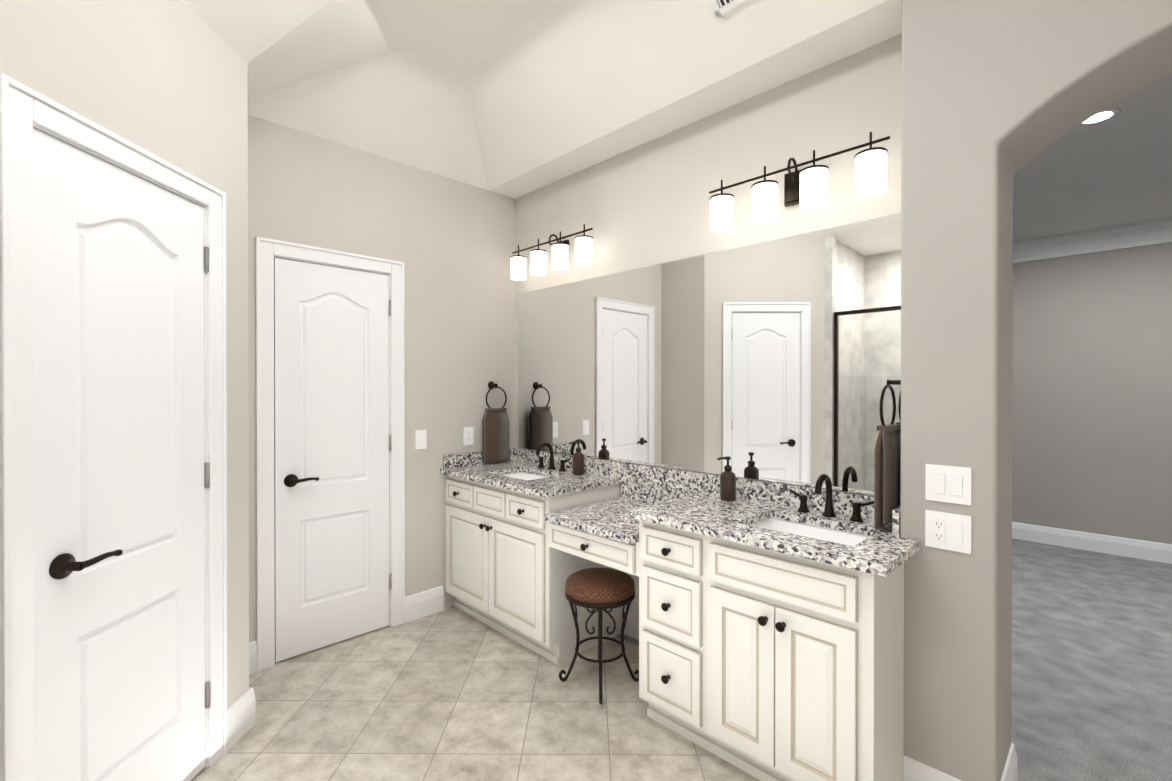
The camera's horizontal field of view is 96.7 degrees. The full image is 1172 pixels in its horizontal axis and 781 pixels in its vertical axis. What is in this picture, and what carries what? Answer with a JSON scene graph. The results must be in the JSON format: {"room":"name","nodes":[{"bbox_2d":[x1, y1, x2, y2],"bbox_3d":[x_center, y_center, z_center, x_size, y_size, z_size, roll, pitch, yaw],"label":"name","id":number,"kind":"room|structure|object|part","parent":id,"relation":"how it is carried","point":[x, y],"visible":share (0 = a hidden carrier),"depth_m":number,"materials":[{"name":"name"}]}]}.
{"room":"bathroom","nodes":[
{"label":"bathroom","id":0,"kind":"room"},
{"bbox_2d":[0,0,315,708],"bbox_3d":[-1.559,-0.253,1.728,0.815,3.250,1.160,0,0,-45],"label":"wall","id":1,"kind":"structure","parent":0,"point":[166,80],"depth_m":1.92,"materials":[{"name":"paint"}]},
{"bbox_2d":[0,73,227,780],"bbox_3d":[-1.428,0.315,1.593,0.141,2.115,0.750,0,0,0],"label":"door frame","id":2,"kind":"structure","parent":1,"relation":"attached to","point":[25,110],"depth_m":1.28,"materials":[{"name":"white wood"}]},
{"bbox_2d":[33,128,209,780],"bbox_3d":[-1.371,0.352,1.601,0.574,2.020,0.596,0,0,0],"label":"door","id":3,"kind":"structure","parent":1,"relation":"in","point":[118,270],"depth_m":1.54,"materials":[{"name":"white wood"}]},
{"bbox_3d":[-1.371,0.317,1.612,0.398,1.670,0.413,0,0,-45],"label":"door handle","id":4,"kind":"part","parent":3,"relation":"part of","materials":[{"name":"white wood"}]},
{"bbox_2d":[227,586,1017,780],"bbox_3d":[0.302,1.299,1.196,2.540,0.150,4.600,0,0,-45],"label":"baseboard","id":5,"kind":"structure","parent":1,"relation":"attached to","point":[241,711],"depth_m":2.06,"materials":[{"name":"white wood"}]},
{"bbox_2d":[316,136,515,608],"bbox_3d":[-1.189,-0.258,3.035,1.790,3.250,0.120,0,0,-45],"label":"wall","id":6,"kind":"structure","parent":0,"point":[455,241],"depth_m":3.20,"materials":[{"name":"paint"}]},
{"bbox_2d":[255,236,404,671],"bbox_3d":[-1.377,0.310,2.837,0.750,2.115,0.141,0,0,-45],"label":"door frame","id":7,"kind":"structure","parent":6,"relation":"attached to","point":[267,251],"depth_m":2.59,"materials":[{"name":"white wood"}]},
{"bbox_2d":[274,258,391,661],"bbox_3d":[-1.330,0.348,2.798,0.592,2.020,0.096,0,0,-45],"label":"door","id":8,"kind":"structure","parent":6,"relation":"in","point":[331,378],"depth_m":2.78,"materials":[{"name":"white wood"}]},
{"bbox_3d":[-1.305,0.313,2.799,0.556,1.670,0.061,0,0,-45],"label":"door handle","id":9,"kind":"part","parent":8,"relation":"part of","materials":[{"name":"white wood"}]},
{"bbox_2d":[415,430,426,449],"bbox_3d":[-0.993,0.296,3.138,0.072,0.117,0.011,0,0,-45],"label":"light switch","id":10,"kind":"object","parent":6,"relation":"attached to","point":[420,439],"visible":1,"depth_m":3.13,"materials":[{"name":"white plastic"}]},
{"bbox_2d":[463,427,473,445],"bbox_3d":[-0.759,0.295,3.370,0.072,0.117,0.008,0,0,-45],"label":"outlet","id":11,"kind":"object","parent":6,"relation":"attached to","point":[468,435],"visible":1,"depth_m":3.37,"materials":[{"name":"white plastic"}]},
{"bbox_2d":[444,448,515,467],"bbox_3d":[-0.686,0.443,3.433,0.556,0.084,0.020,0,0,-45],"label":"backsplash","id":12,"kind":"structure","parent":6,"relation":"attached to","point":[459,460],"depth_m":3.33,"materials":[{"name":"multicoloured stone"}]},
{"bbox_2d":[482,381,508,463],"bbox_3d":[-0.610,0.207,3.468,0.190,0.538,0.077,0,0,-45],"label":"towel ring","id":13,"kind":"object","parent":6,"relation":"attached to","point":[495,435],"visible":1,"depth_m":3.43,"materials":[{"name":"brown fabric"}]},
{"bbox_2d":[191,606,759,780],"bbox_3d":[-0.179,1.376,0.722,3.550,0.001,4.840,0,0,-45],"label":"floor","id":14,"kind":"structure","parent":0,"point":[453,693],"depth_m":2.18,"materials":[{"name":"beige tile"}]},
{"bbox_2d":[559,568,638,703],"bbox_3d":[0.066,1.117,2.445,0.328,0.499,0.328,0,0,-45],"label":"stool","id":15,"kind":"object","parent":14,"relation":"on","point":[599,590],"visible":1,"depth_m":2.36,"materials":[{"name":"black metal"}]},
{"bbox_2d":[440,460,913,780],"bbox_3d":[0.154,0.943,2.561,0.588,0.850,2.443,0,0,-45],"label":"bathroom vanity","id":16,"kind":"object","parent":14,"relation":"on","point":[771,632],"depth_m":1.93,"materials":[{"name":"white wood"}]},
{"bbox_2d":[536,442,570,470],"bbox_3d":[-0.246,0.400,3.181,0.149,0.170,0.324,0,0,-45],"label":"faucet","id":17,"kind":"object","parent":16,"relation":"on","point":[551,461],"visible":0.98,"depth_m":3.20,"materials":[{"name":"black metal"}]},
{"bbox_2d":[570,441,583,474],"bbox_3d":[-0.046,0.389,3.014,0.075,0.194,0.068,0,0,-45],"label":"soap dispenser","id":18,"kind":"object","parent":16,"relation":"on","point":[578,462],"visible":1,"depth_m":2.99,"materials":[{"name":"black plastic"}]},
{"bbox_2d":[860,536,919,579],"bbox_3d":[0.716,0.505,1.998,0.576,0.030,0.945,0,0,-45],"label":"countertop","id":19,"kind":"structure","parent":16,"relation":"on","point":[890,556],"depth_m":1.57,"materials":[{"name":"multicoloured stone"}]},
{"bbox_2d":[484,468,563,483],"bbox_3d":[-0.361,0.575,3.068,0.292,0.142,0.422,0,0,-45],"label":"sink","id":20,"kind":"object","parent":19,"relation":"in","point":[525,475],"depth_m":3.18,"materials":[{"name":"white ceramic"}]},
{"bbox_2d":[717,456,735,500],"bbox_3d":[0.632,0.392,2.327,0.075,0.194,0.068,0,0,-45],"label":"soap dispenser","id":21,"kind":"object","parent":19,"relation":"on","point":[727,484],"visible":1,"depth_m":2.30,"materials":[{"name":"black plastic"}]},
{"bbox_2d":[732,512,883,551],"bbox_3d":[0.801,0.580,1.890,0.292,0.142,0.422,0,0,-45],"label":"sink","id":22,"kind":"object","parent":19,"relation":"in","point":[794,527],"depth_m":1.95,"materials":[{"name":"white ceramic"}]},
{"bbox_2d":[789,474,873,521],"bbox_3d":[0.916,0.405,2.003,0.149,0.170,0.324,0,0,-45],"label":"faucet","id":23,"kind":"object","parent":19,"relation":"on","point":[829,509],"visible":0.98,"depth_m":2.02,"materials":[{"name":"black metal"}]},
{"bbox_2d":[182,0,1171,241],"bbox_3d":[1.812,-1.506,2.395,6.390,0.350,11.000,0,0,-45],"label":"ceiling","id":24,"kind":"structure","parent":0,"point":[514,99],"depth_m":2.52,"materials":[{"name":"paint"}]},
{"bbox_2d":[709,0,746,16],"bbox_3d":[0.491,-1.556,1.857,0.281,0.209,0.220,0,0,-45],"label":"ceiling vent","id":25,"kind":"object","parent":24,"relation":"in","point":[720,7],"visible":1,"depth_m":1.99,"materials":[{"name":"white metal"}]},
{"bbox_2d":[1079,108,1120,125],"bbox_3d":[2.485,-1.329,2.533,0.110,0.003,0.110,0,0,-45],"label":"recessed light","id":26,"kind":"object","parent":24,"relation":"in","point":[1099,117],"visible":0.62,"depth_m":2.53,"materials":[{"name":"white"}]},
{"bbox_2d":[516,33,901,640],"bbox_3d":[0.359,-0.258,2.855,0.120,3.250,2.550,0,0,-45],"label":"wall","id":27,"kind":"structure","parent":0,"point":[647,204],"depth_m":2.47,"materials":[{"name":"paint"}]},
{"bbox_2d":[510,224,593,279],"bbox_3d":[-0.205,-0.849,3.216,0.167,0.235,0.740,0,0,-45],"label":"sconce","id":28,"kind":"object","parent":27,"relation":"attached to","point":[565,242],"depth_m":3.14,"materials":[{"name":"white glass"}]},
{"bbox_3d":[-0.226,-0.798,3.196,0.104,0.133,0.719,0,0,-45],"label":"left sconce shade","id":29,"kind":"part","parent":28,"relation":"part of","materials":[{"name":"white glass"}]},
{"bbox_2d":[516,448,900,523],"bbox_3d":[0.350,0.445,2.765,0.020,0.084,2.386,0,0,-45],"label":"backsplash","id":30,"kind":"structure","parent":27,"relation":"attached to","point":[770,492],"depth_m":2.31,"materials":[{"name":"multicoloured stone"}]},
{"bbox_2d":[518,213,900,494],"bbox_3d":[0.369,-0.132,2.752,0.006,1.061,2.381,0,0,-45],"label":"vanity mirror","id":31,"kind":"object","parent":27,"relation":"attached to","point":[777,360],"visible":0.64,"depth_m":2.43,"materials":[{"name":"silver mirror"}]},
{"bbox_2d":[709,132,889,231],"bbox_3d":[0.849,-0.845,2.149,0.167,0.235,0.740,0,0,-45],"label":"sconce","id":32,"kind":"object","parent":27,"relation":"attached to","point":[791,188],"depth_m":2.09,"materials":[{"name":"white glass"}]},
{"bbox_3d":[0.828,-0.794,2.128,0.104,0.133,0.719,0,0,-45],"label":"right sconce shade","id":33,"kind":"part","parent":32,"relation":"part of","materials":[{"name":"white glass"}]},
{"bbox_2d":[616,539,1171,780],"bbox_3d":[2.688,1.366,3.270,4.110,0.001,11.000,0,0,-45],"label":"floor","id":34,"kind":"structure","parent":0,"point":[1091,674],"depth_m":2.59,"materials":[{"name":"grey carpet"}]},
{"bbox_2d":[900,0,1171,780],"bbox_3d":[1.938,-0.251,1.098,0.340,3.250,2.170,0,0,-45],"label":"wall","id":35,"kind":"structure","parent":0,"point":[997,95],"depth_m":1.63,"materials":[{"name":"paint"}]},
{"bbox_2d":[874,379,900,529],"bbox_3d":[1.097,0.214,1.849,0.190,0.538,0.077,0,0,-45],"label":"towel ring","id":36,"kind":"object","parent":35,"relation":"attached to","point":[887,475],"visible":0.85,"depth_m":1.81,"materials":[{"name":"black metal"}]},
{"bbox_2d":[925,510,971,553],"bbox_3d":[1.147,0.447,1.652,0.011,0.117,0.122,0,0,-45],"label":"outlet","id":37,"kind":"object","parent":35,"relation":"attached to","point":[948,531],"visible":1,"depth_m":1.65,"materials":[{"name":"white plastic"}]},
{"bbox_2d":[925,464,971,505],"bbox_3d":[1.147,0.297,1.651,0.011,0.117,0.122,0,0,-45],"label":"light switch","id":38,"kind":"object","parent":35,"relation":"attached to","point":[948,484],"visible":1,"depth_m":1.65,"materials":[{"name":"white plastic"}]},
{"bbox_2d":[1012,242,1171,543],"bbox_3d":[4.122,0.010,4.680,0.120,2.700,11.240,0,0,-45],"label":"wall","id":39,"kind":"structure","parent":0,"point":[1092,395],"depth_m":4.40,"materials":[{"name":"paint"}]},
{"bbox_2d":[1012,217,1171,563],"bbox_3d":[4.035,0.011,4.594,0.125,2.700,11.000,0,0,-45],"label":"trim","id":40,"kind":"structure","parent":39,"relation":"attached to","point":[1149,232],"depth_m":4.38,"materials":[{"name":"white wood"}]}
]}

